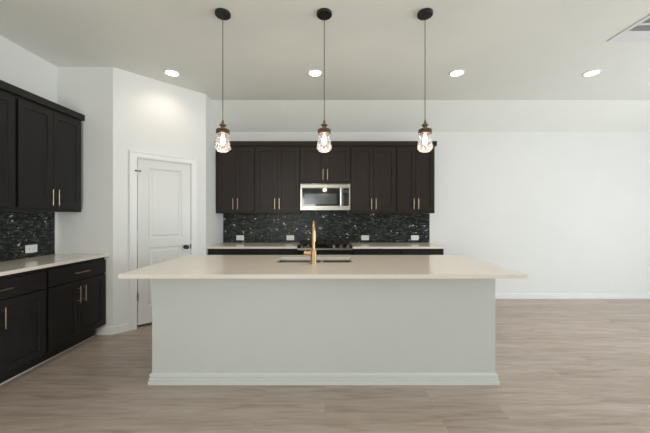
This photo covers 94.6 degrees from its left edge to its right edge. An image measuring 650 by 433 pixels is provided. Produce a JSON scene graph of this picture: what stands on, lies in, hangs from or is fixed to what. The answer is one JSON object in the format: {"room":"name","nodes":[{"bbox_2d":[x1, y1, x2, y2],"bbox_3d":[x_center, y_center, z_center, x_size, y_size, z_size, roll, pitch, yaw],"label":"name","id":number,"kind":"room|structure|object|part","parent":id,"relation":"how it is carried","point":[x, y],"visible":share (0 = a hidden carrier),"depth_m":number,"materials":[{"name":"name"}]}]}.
{"room":"kitchen","nodes":[
{"label":"kitchen","id":0,"kind":"room"},
{"bbox_2d":[0,35,56,253],"bbox_3d":[-3.107,-0.192,0.650,0.120,3.060,8.700,0,0,0],"label":"wall","id":1,"kind":"structure","parent":0,"point":[21,68],"depth_m":3.08,"materials":[{"name":"paint"}]},
{"bbox_2d":[0,89,14,210],"bbox_3d":[-2.879,-0.568,2.323,0.336,1.036,0.718,0,0,0],"label":"upper cabinet","id":2,"kind":"object","parent":1,"relation":"attached to","point":[7,100],"visible":1,"depth_m":2.60,"materials":[{"name":"black paint"}]},
{"bbox_2d":[0,211,54,261],"bbox_3d":[-3.042,0.192,2.266,0.009,0.482,2.212,0,0,0],"label":"backsplash","id":3,"kind":"structure","parent":1,"relation":"attached to","point":[18,230],"depth_m":3.04,"materials":[{"name":"black stone"}]},
{"bbox_2d":[25,244,36,252],"bbox_3d":[-3.032,0.333,3.100,0.008,0.080,0.124,0,0,0],"label":"wall outlet","id":4,"kind":"object","parent":3,"relation":"attached to","point":[28,248],"visible":1,"depth_m":3.09,"materials":[{"name":"white plastic"}]},
{"bbox_2d":[15,95,80,211],"bbox_3d":[-2.879,-0.568,3.043,0.336,1.036,0.718,0,0,0],"label":"upper cabinet","id":5,"kind":"object","parent":1,"relation":"attached to","point":[47,140],"visible":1,"depth_m":2.96,"materials":[{"name":"black paint"}]},
{"bbox_3d":[-2.755,-0.571,2.859,0.019,0.970,0.344,0,0,0],"label":"door","id":6,"kind":"part","parent":5,"relation":"part of","materials":[{"name":"black paint"}]},
{"bbox_3d":[-2.755,-0.571,3.206,0.019,0.970,0.344,0,0,0],"label":"door","id":7,"kind":"part","parent":5,"relation":"part of","materials":[{"name":"black paint"}]},
{"bbox_3d":[-2.879,-0.568,1.603,0.336,1.036,0.718,0,0,0],"label":"upper cabinet","id":8,"kind":"object","parent":1,"relation":"attached to","visible":0},
{"bbox_2d":[0,80,84,120],"bbox_3d":[-2.759,-1.119,2.329,0.053,0.064,2.173,0,0,0],"label":"crown molding","id":9,"kind":"structure","parent":8,"relation":"on","point":[5,86],"depth_m":2.87,"materials":[{"name":"black paint"}]},
{"bbox_2d":[57,67,112,325],"bbox_3d":[-2.731,-0.187,3.472,0.632,3.050,0.110,0,0,0],"label":"wall","id":10,"kind":"structure","parent":0,"point":[87,91],"depth_m":3.42,"materials":[{"name":"paint"}]},
{"bbox_2d":[113,67,205,325],"bbox_3d":[-2.084,-0.187,3.830,0.110,3.050,1.093,0,0,45],"label":"wall","id":11,"kind":"structure","parent":0,"point":[151,115],"depth_m":3.63,"materials":[{"name":"paint"}]},
{"bbox_2d":[95,323,129,334],"bbox_3d":[-2.445,1.294,3.430,0.352,0.088,0.092,0,0,-20],"label":"baseboard","id":12,"kind":"structure","parent":11,"relation":"attached to","point":[103,330],"depth_m":3.41,"materials":[{"name":"paint"}]},
{"bbox_2d":[129,150,197,330],"bbox_3d":[-2.039,0.277,3.826,0.180,2.122,0.794,0,0,45],"label":"door","id":13,"kind":"structure","parent":11,"relation":"in","point":[163,188],"depth_m":3.73,"materials":[{"name":"paint"}]},
{"bbox_2d":[206,95,222,254],"bbox_3d":[-1.715,-0.187,4.540,0.110,3.050,0.720,0,0,0],"label":"wall","id":14,"kind":"structure","parent":0,"point":[214,221],"depth_m":4.39,"materials":[{"name":"paint"}]},
{"bbox_2d":[0,0,649,131],"bbox_3d":[1.976,-1.635,0.650,10.247,0.633,8.700,0,0,0],"label":"ceiling","id":15,"kind":"structure","parent":0,"point":[524,62],"depth_m":3.17,"materials":[{"name":"paint"}]},
{"bbox_2d":[163,69,180,76],"bbox_3d":[-1.815,-1.698,3.560,0.184,0.007,0.184,0,0,0],"label":"recessed light","id":16,"kind":"object","parent":15,"relation":"in","point":[169,72],"visible":1,"depth_m":3.56,"materials":[{"name":"paint"}]},
{"bbox_2d":[215,8,230,152],"bbox_3d":[-0.855,-1.119,2.510,0.128,1.165,0.128,0,0,0],"label":"pendant light","id":17,"kind":"object","parent":15,"relation":"hanging from","point":[221,13],"visible":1,"depth_m":2.50,"materials":[{"name":"black metal"}]},
{"bbox_2d":[219,119,225,127],"bbox_3d":[-0.855,-0.770,2.510,0.056,0.084,0.056,0,0,0],"label":"socket","id":18,"kind":"object","parent":17,"relation":"attached to","point":[222,124],"depth_m":2.49,"materials":[{"name":"gold metal"}]},
{"bbox_3d":[-0.855,-1.242,2.510,0.005,0.880,0.005,0,0,-23],"label":"cord","id":19,"kind":"part","parent":17,"relation":"part of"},
{"bbox_3d":[-0.855,-0.648,2.510,0.040,0.098,0.040,0,0,0],"label":"bulb","id":20,"kind":"part","parent":17,"relation":"part of","materials":[{"name":"beige glass"}]},
{"bbox_2d":[307,69,322,76],"bbox_3d":[-0.118,-1.698,3.560,0.184,0.007,0.184,0,0,0],"label":"recessed light","id":21,"kind":"object","parent":15,"relation":"in","point":[314,72],"visible":1,"depth_m":3.56,"materials":[{"name":"white"}]},
{"bbox_2d":[317,8,331,152],"bbox_3d":[-0.006,-1.119,2.510,0.128,1.165,0.128,0,0,0],"label":"pendant light","id":22,"kind":"object","parent":15,"relation":"hanging from","point":[324,14],"visible":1,"depth_m":2.50,"materials":[{"name":"beige"}]},
{"bbox_2d":[321,119,327,127],"bbox_3d":[-0.006,-0.770,2.510,0.056,0.084,0.056,0,0,0],"label":"socket","id":23,"kind":"object","parent":22,"relation":"attached to","point":[324,124],"depth_m":2.49,"materials":[{"name":"gold metal"}]},
{"bbox_3d":[-0.006,-1.242,2.510,0.005,0.880,0.005,0,0,23],"label":"cord","id":24,"kind":"part","parent":22,"relation":"part of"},
{"bbox_3d":[-0.006,-0.648,2.510,0.040,0.098,0.040,0,0,0],"label":"bulb","id":25,"kind":"part","parent":22,"relation":"part of","materials":[{"name":"beige glass"}]},
{"bbox_2d":[417,8,432,152],"bbox_3d":[0.837,-1.119,2.510,0.128,1.165,0.128,0,0,0],"label":"pendant light","id":26,"kind":"object","parent":15,"relation":"hanging from","point":[425,13],"visible":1,"depth_m":2.49,"materials":[{"name":"beige"}]},
{"bbox_2d":[422,119,428,127],"bbox_3d":[0.837,-0.770,2.510,0.056,0.084,0.056,0,0,0],"label":"socket","id":27,"kind":"object","parent":26,"relation":"attached to","point":[425,124],"depth_m":2.50,"materials":[{"name":"gold metal"}]},
{"bbox_3d":[0.837,-0.648,2.510,0.040,0.098,0.040,0,0,0],"label":"bulb","id":28,"kind":"part","parent":26,"relation":"part of","materials":[{"name":"beige glass"}]},
{"bbox_2d":[449,69,464,76],"bbox_3d":[1.566,-1.698,3.560,0.184,0.007,0.184,0,0,0],"label":"recessed light","id":29,"kind":"object","parent":15,"relation":"in","point":[459,72],"visible":1,"depth_m":3.56,"materials":[{"name":"white"}]},
{"bbox_2d":[582,69,601,76],"bbox_3d":[3.167,-1.698,3.560,0.184,0.007,0.184,0,0,0],"label":"recessed light","id":30,"kind":"object","parent":15,"relation":"in","point":[597,71],"visible":1,"depth_m":3.56,"materials":[{"name":"white"}]},
{"bbox_2d":[607,15,649,41],"bbox_3d":[2.935,-1.696,2.600,0.400,0.013,0.620,0,0,0],"label":"ceiling vent","id":31,"kind":"object","parent":15,"relation":"in","point":[640,31],"visible":1,"depth_m":2.78,"materials":[{"name":"metal"}]},
{"bbox_2d":[0,299,649,432],"bbox_3d":[1.976,1.398,0.650,10.447,0.120,8.900,0,0,0],"label":"floor","id":32,"kind":"structure","parent":0,"point":[562,365],"depth_m":2.24,"materials":[{"name":"brown wood"}]},
{"bbox_2d":[0,268,45,383],"bbox_3d":[-2.750,0.896,2.276,0.589,0.884,0.826,0,0,0],"label":"base cabinet","id":33,"kind":"object","parent":32,"relation":"on","point":[22,294],"visible":1,"depth_m":2.47,"materials":[{"name":"black paint"}]},
{"bbox_3d":[-2.473,0.785,2.312,0.034,0.166,0.009,0,0,0],"label":"handle","id":34,"kind":"part","parent":33,"relation":"part of","materials":[{"name":"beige metal"}]},
{"bbox_3d":[-2.499,0.563,2.278,0.019,0.150,0.802,0,0,0],"label":"drawer","id":35,"kind":"part","parent":33,"relation":"part of","materials":[{"name":"black paint"}]},
{"bbox_2d":[0,335,94,384],"bbox_3d":[-2.578,1.332,2.257,0.008,0.012,2.195,0,0,0],"label":"trim","id":36,"kind":"structure","parent":33,"relation":"attached to","point":[94,335],"depth_m":2.75,"materials":[{"name":"white wood"}]},
{"bbox_2d":[0,254,108,275],"bbox_3d":[-2.749,0.438,2.288,0.574,0.030,2.256,0,0,0],"label":"countertop","id":37,"kind":"structure","parent":33,"relation":"on","point":[9,267],"depth_m":2.82,"materials":[{"name":"beige stone"}]},
{"bbox_2d":[38,257,105,363],"bbox_3d":[-2.750,0.896,3.053,0.589,0.884,0.724,0,0,0],"label":"base cabinet","id":38,"kind":"object","parent":32,"relation":"on","point":[75,292],"visible":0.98,"depth_m":2.98,"materials":[{"name":"black paint"}]},
{"bbox_3d":[-2.499,0.935,2.879,0.019,0.571,0.348,0,0,0],"label":"door","id":39,"kind":"part","parent":38,"relation":"part of","materials":[{"name":"black paint"}]},
{"bbox_3d":[-2.499,0.563,3.055,0.019,0.150,0.700,0,0,0],"label":"drawer","id":40,"kind":"part","parent":38,"relation":"part of","materials":[{"name":"black paint"}]},
{"bbox_3d":[-2.473,0.785,3.089,0.034,0.166,0.009,0,0,0],"label":"handle","id":41,"kind":"part","parent":38,"relation":"part of","materials":[{"name":"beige metal"}]},
{"bbox_3d":[-2.499,0.935,3.231,0.019,0.571,0.348,0,0,0],"label":"door","id":42,"kind":"part","parent":38,"relation":"part of","materials":[{"name":"black paint"}]},
{"bbox_2d":[208,249,249,254],"bbox_3d":[-1.359,0.896,4.546,0.595,0.884,0.704,0,0,0],"label":"base cabinet","id":43,"kind":"object","parent":32,"relation":"on","point":[210,251],"visible":0.02,"depth_m":4.23,"materials":[{"name":"black paint"}]},
{"bbox_3d":[-1.357,0.563,4.237,0.571,0.150,0.019,0,0,0],"label":"drawer","id":44,"kind":"part","parent":43,"relation":"part of","materials":[{"name":"black paint"}]},
{"bbox_2d":[250,249,297,254],"bbox_3d":[-0.726,0.896,4.546,0.666,0.884,0.704,0,0,0],"label":"base cabinet","id":45,"kind":"object","parent":32,"relation":"on","point":[252,251],"visible":0.05,"depth_m":4.23,"materials":[{"name":"black paint"}]},
{"bbox_2d":[207,242,299,248],"bbox_3d":[-1.024,0.438,4.547,1.268,0.030,0.684,0,0,0],"label":"countertop","id":46,"kind":"structure","parent":45,"relation":"on","point":[225,245],"depth_m":4.38,"materials":[{"name":"beige stone"}]},
{"bbox_3d":[-0.724,0.563,4.237,0.642,0.150,0.019,0,0,0],"label":"drawer","id":47,"kind":"part","parent":45,"relation":"part of","materials":[{"name":"black paint"}]},
{"bbox_2d":[148,279,499,384],"bbox_3d":[-0.010,0.896,2.829,2.792,0.884,0.897,0,0,0],"label":"kitchen island","id":48,"kind":"object","parent":32,"relation":"on","point":[205,331],"visible":0.84,"depth_m":2.40,"materials":[{"name":"paint"}]},
{"bbox_2d":[118,255,527,278],"bbox_3d":[-0.013,0.438,2.745,2.996,0.030,1.110,0,0,0],"label":"island countertop","id":49,"kind":"structure","parent":48,"relation":"on","point":[188,266],"depth_m":2.49,"materials":[{"name":"beige stone"}]},
{"bbox_2d":[304,221,316,263],"bbox_3d":[-0.131,0.230,2.754,0.114,0.386,0.215,0,0,0],"label":"faucet","id":50,"kind":"object","parent":49,"relation":"on","point":[312,253],"visible":1,"depth_m":2.66,"materials":[{"name":"gold metal"}]},
{"bbox_3d":[-0.155,0.307,2.692,0.065,0.075,0.072,0,0,0],"label":"lever","id":51,"kind":"part","parent":50,"relation":"part of","materials":[{"name":"gold metal"}]},
{"bbox_3d":[-0.103,0.167,2.758,0.031,0.261,0.196,0,0,0],"label":"spout","id":52,"kind":"part","parent":50,"relation":"part of","materials":[{"name":"gold metal"}]},
{"bbox_2d":[279,260,349,261],"bbox_3d":[-0.105,0.549,2.935,0.780,0.192,0.400,0,0,0],"label":"sink","id":53,"kind":"object","parent":49,"relation":"in","point":[280,260],"visible":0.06,"depth_m":3.10,"materials":[{"name":"metal"}]},
{"bbox_2d":[279,261,320,261],"bbox_3d":[-0.254,0.551,2.935,0.423,0.188,0.340,0,0,0],"label":"basin","id":54,"kind":"object","parent":53,"relation":"in","point":[279,261],"depth_m":3.10,"materials":[{"name":"metal"}]},
{"bbox_3d":[-0.010,1.294,2.829,2.792,0.088,0.897,0,0,0],"label":"trim","id":55,"kind":"part","parent":48,"relation":"part of","materials":[{"name":"paint"}]},
{"bbox_2d":[297,240,351,254],"bbox_3d":[-0.002,0.859,4.514,0.769,0.959,0.749,0,0,0],"label":"gas range","id":56,"kind":"object","parent":32,"relation":"on","point":[322,247],"visible":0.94,"depth_m":4.20,"materials":[{"name":"metal"}]},
{"bbox_3d":[-0.002,0.434,4.230,0.769,0.063,0.100,0,0,0],"label":"control panel","id":57,"kind":"part","parent":56,"relation":"part of","materials":[{"name":"metal"}]},
{"bbox_3d":[-0.002,0.785,4.208,0.765,0.626,0.032,0,0,0],"label":"oven door","id":58,"kind":"part","parent":56,"relation":"part of","materials":[{"name":"black glass"}]},
{"bbox_2d":[352,249,399,254],"bbox_3d":[0.730,0.896,4.546,0.679,0.884,0.704,0,0,0],"label":"base cabinet","id":59,"kind":"object","parent":32,"relation":"on","point":[354,251],"visible":0.02,"depth_m":4.23,"materials":[{"name":"black paint"}]},
{"bbox_3d":[0.732,0.563,4.237,0.655,0.150,0.019,0,0,0],"label":"drawer","id":60,"kind":"part","parent":59,"relation":"part of","materials":[{"name":"black paint"}]},
{"bbox_2d":[350,242,445,248],"bbox_3d":[1.044,0.438,4.547,1.313,0.030,0.684,0,0,0],"label":"countertop","id":61,"kind":"structure","parent":59,"relation":"on","point":[355,245],"depth_m":4.38,"materials":[{"name":"beige stone"}]},
{"bbox_2d":[400,249,443,254],"bbox_3d":[1.375,0.896,4.546,0.608,0.884,0.704,0,0,0],"label":"base cabinet","id":62,"kind":"object","parent":32,"relation":"on","point":[402,251],"visible":0.02,"depth_m":4.23,"materials":[{"name":"black paint"}]},
{"bbox_3d":[1.377,0.563,4.237,0.584,0.150,0.019,0,0,0],"label":"drawer","id":63,"kind":"part","parent":62,"relation":"part of","materials":[{"name":"black paint"}]},
{"bbox_2d":[225,132,649,292],"bbox_3d":[1.976,-0.192,4.960,10.247,3.060,0.120,0,0,0],"label":"wall","id":64,"kind":"structure","parent":0,"point":[569,212],"depth_m":4.90,"materials":[{"name":"paint"}]},
{"bbox_2d":[216,146,254,212],"bbox_3d":[-1.359,-0.559,4.696,0.591,1.018,0.405,0,0,0],"label":"upper cabinet","id":65,"kind":"object","parent":64,"relation":"attached to","point":[235,168],"visible":1,"depth_m":4.54,"materials":[{"name":"brown paint"}]},
{"bbox_3d":[-1.484,-0.562,4.537,0.271,0.952,0.019,0,0,0],"label":"door","id":66,"kind":"part","parent":65,"relation":"part of","materials":[{"name":"brown paint"}]},
{"bbox_3d":[-1.210,-0.562,4.537,0.271,0.952,0.019,0,0,0],"label":"door","id":67,"kind":"part","parent":65,"relation":"part of","materials":[{"name":"brown paint"}]},
{"bbox_2d":[255,146,301,212],"bbox_3d":[-0.721,-0.559,4.696,0.683,1.018,0.405,0,0,0],"label":"upper cabinet","id":68,"kind":"object","parent":64,"relation":"attached to","point":[277,168],"visible":1,"depth_m":4.54,"materials":[{"name":"brown paint"}]},
{"bbox_3d":[-0.887,-0.562,4.537,0.330,0.952,0.019,0,0,0],"label":"door","id":69,"kind":"part","parent":68,"relation":"part of","materials":[{"name":"brown paint"}]},
{"bbox_3d":[-0.554,-0.562,4.537,0.330,0.952,0.019,0,0,0],"label":"door","id":70,"kind":"part","parent":68,"relation":"part of","materials":[{"name":"brown paint"}]},
{"bbox_2d":[300,146,349,183],"bbox_3d":[0.004,-0.782,4.696,0.762,0.571,0.405,0,0,0],"label":"upper cabinet","id":71,"kind":"object","parent":64,"relation":"attached to","point":[332,166],"visible":0.98,"depth_m":4.54,"materials":[{"name":"brown paint"}]},
{"bbox_3d":[-0.182,-0.785,4.537,0.369,0.505,0.019,0,0,0],"label":"door","id":72,"kind":"part","parent":71,"relation":"part of","materials":[{"name":"brown paint"}]},
{"bbox_2d":[300,184,349,210],"bbox_3d":[0.004,-0.289,4.671,0.748,0.399,0.456,0,0,0],"label":"microwave","id":73,"kind":"object","parent":71,"relation":"attached to","point":[313,197],"visible":1,"depth_m":4.49,"materials":[{"name":"metal"}]},
{"bbox_3d":[-0.039,-0.292,4.505,0.605,0.268,0.023,0,0,0],"label":"door glass","id":74,"kind":"part","parent":73,"relation":"part of","materials":[{"name":"black glass"}]},
{"bbox_3d":[0.323,-0.263,4.504,0.111,0.334,0.028,0,0,0],"label":"control panel","id":75,"kind":"part","parent":73,"relation":"part of","materials":[{"name":"glass"}]},
{"bbox_3d":[0.190,-0.785,4.537,0.369,0.505,0.019,0,0,0],"label":"door","id":76,"kind":"part","parent":71,"relation":"part of","materials":[{"name":"brown paint"}]},
{"bbox_2d":[223,211,429,242],"bbox_3d":[0.023,0.172,4.894,3.364,0.521,0.009,0,0,0],"label":"backsplash","id":77,"kind":"structure","parent":64,"relation":"attached to","point":[329,225],"depth_m":4.89,"materials":[{"name":"black stone"}]},
{"bbox_2d":[236,235,243,239],"bbox_3d":[-1.382,0.346,4.885,0.124,0.080,0.008,0,0,0],"label":"wall outlet","id":78,"kind":"object","parent":77,"relation":"attached to","point":[238,237],"visible":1,"depth_m":4.88,"materials":[{"name":"white plastic"}]},
{"bbox_2d":[286,235,293,239],"bbox_3d":[-0.565,0.346,4.885,0.124,0.080,0.008,0,0,0],"label":"wall outlet","id":79,"kind":"object","parent":77,"relation":"attached to","point":[288,237],"visible":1,"depth_m":4.88,"materials":[{"name":"white plastic"}]},
{"bbox_2d":[361,235,368,239],"bbox_3d":[0.654,0.346,4.885,0.124,0.080,0.008,0,0,0],"label":"wall outlet","id":80,"kind":"object","parent":77,"relation":"attached to","point":[363,237],"visible":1,"depth_m":4.88,"materials":[{"name":"white plastic"}]},
{"bbox_2d":[411,235,418,239],"bbox_3d":[1.463,0.346,4.885,0.124,0.080,0.008,0,0,0],"label":"wall outlet","id":81,"kind":"object","parent":77,"relation":"attached to","point":[413,237],"visible":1,"depth_m":4.88,"materials":[{"name":"white plastic"}]},
{"bbox_2d":[349,146,395,212],"bbox_3d":[0.732,-0.559,4.696,0.690,1.018,0.405,0,0,0],"label":"upper cabinet","id":82,"kind":"object","parent":64,"relation":"attached to","point":[372,168],"visible":1,"depth_m":4.54,"materials":[{"name":"brown paint"}]},
{"bbox_2d":[215,141,436,146],"bbox_3d":[0.016,-1.102,4.708,3.350,0.068,0.379,0,0,0],"label":"crown molding","id":83,"kind":"structure","parent":82,"relation":"on","point":[218,143],"depth_m":4.52,"materials":[{"name":"brown paint"}]},
{"bbox_3d":[0.564,-0.562,4.537,0.333,0.952,0.019,0,0,0],"label":"door","id":84,"kind":"part","parent":82,"relation":"part of","materials":[{"name":"brown paint"}]},
{"bbox_3d":[0.900,-0.562,4.537,0.333,0.952,0.019,0,0,0],"label":"door","id":85,"kind":"part","parent":82,"relation":"part of","materials":[{"name":"brown paint"}]},
{"bbox_2d":[396,146,434,212],"bbox_3d":[1.370,-0.559,4.696,0.582,1.018,0.405,0,0,0],"label":"upper cabinet","id":86,"kind":"object","parent":64,"relation":"attached to","point":[415,169],"visible":0.99,"depth_m":4.54,"materials":[{"name":"brown paint"}]},
{"bbox_3d":[1.229,-0.562,4.537,0.279,0.952,0.019,0,0,0],"label":"door","id":87,"kind":"part","parent":86,"relation":"part of","materials":[{"name":"brown paint"}]},
{"bbox_3d":[1.511,-0.562,4.537,0.279,0.952,0.019,0,0,0],"label":"door","id":88,"kind":"part","parent":86,"relation":"part of","materials":[{"name":"brown paint"}]},
{"bbox_2d":[495,293,649,298],"bbox_3d":[4.365,1.294,4.889,5.270,0.088,0.022,0,0,0],"label":"baseboard","id":89,"kind":"structure","parent":64,"relation":"attached to","point":[497,295],"depth_m":4.88,"materials":[{"name":"paint"}]}
]}

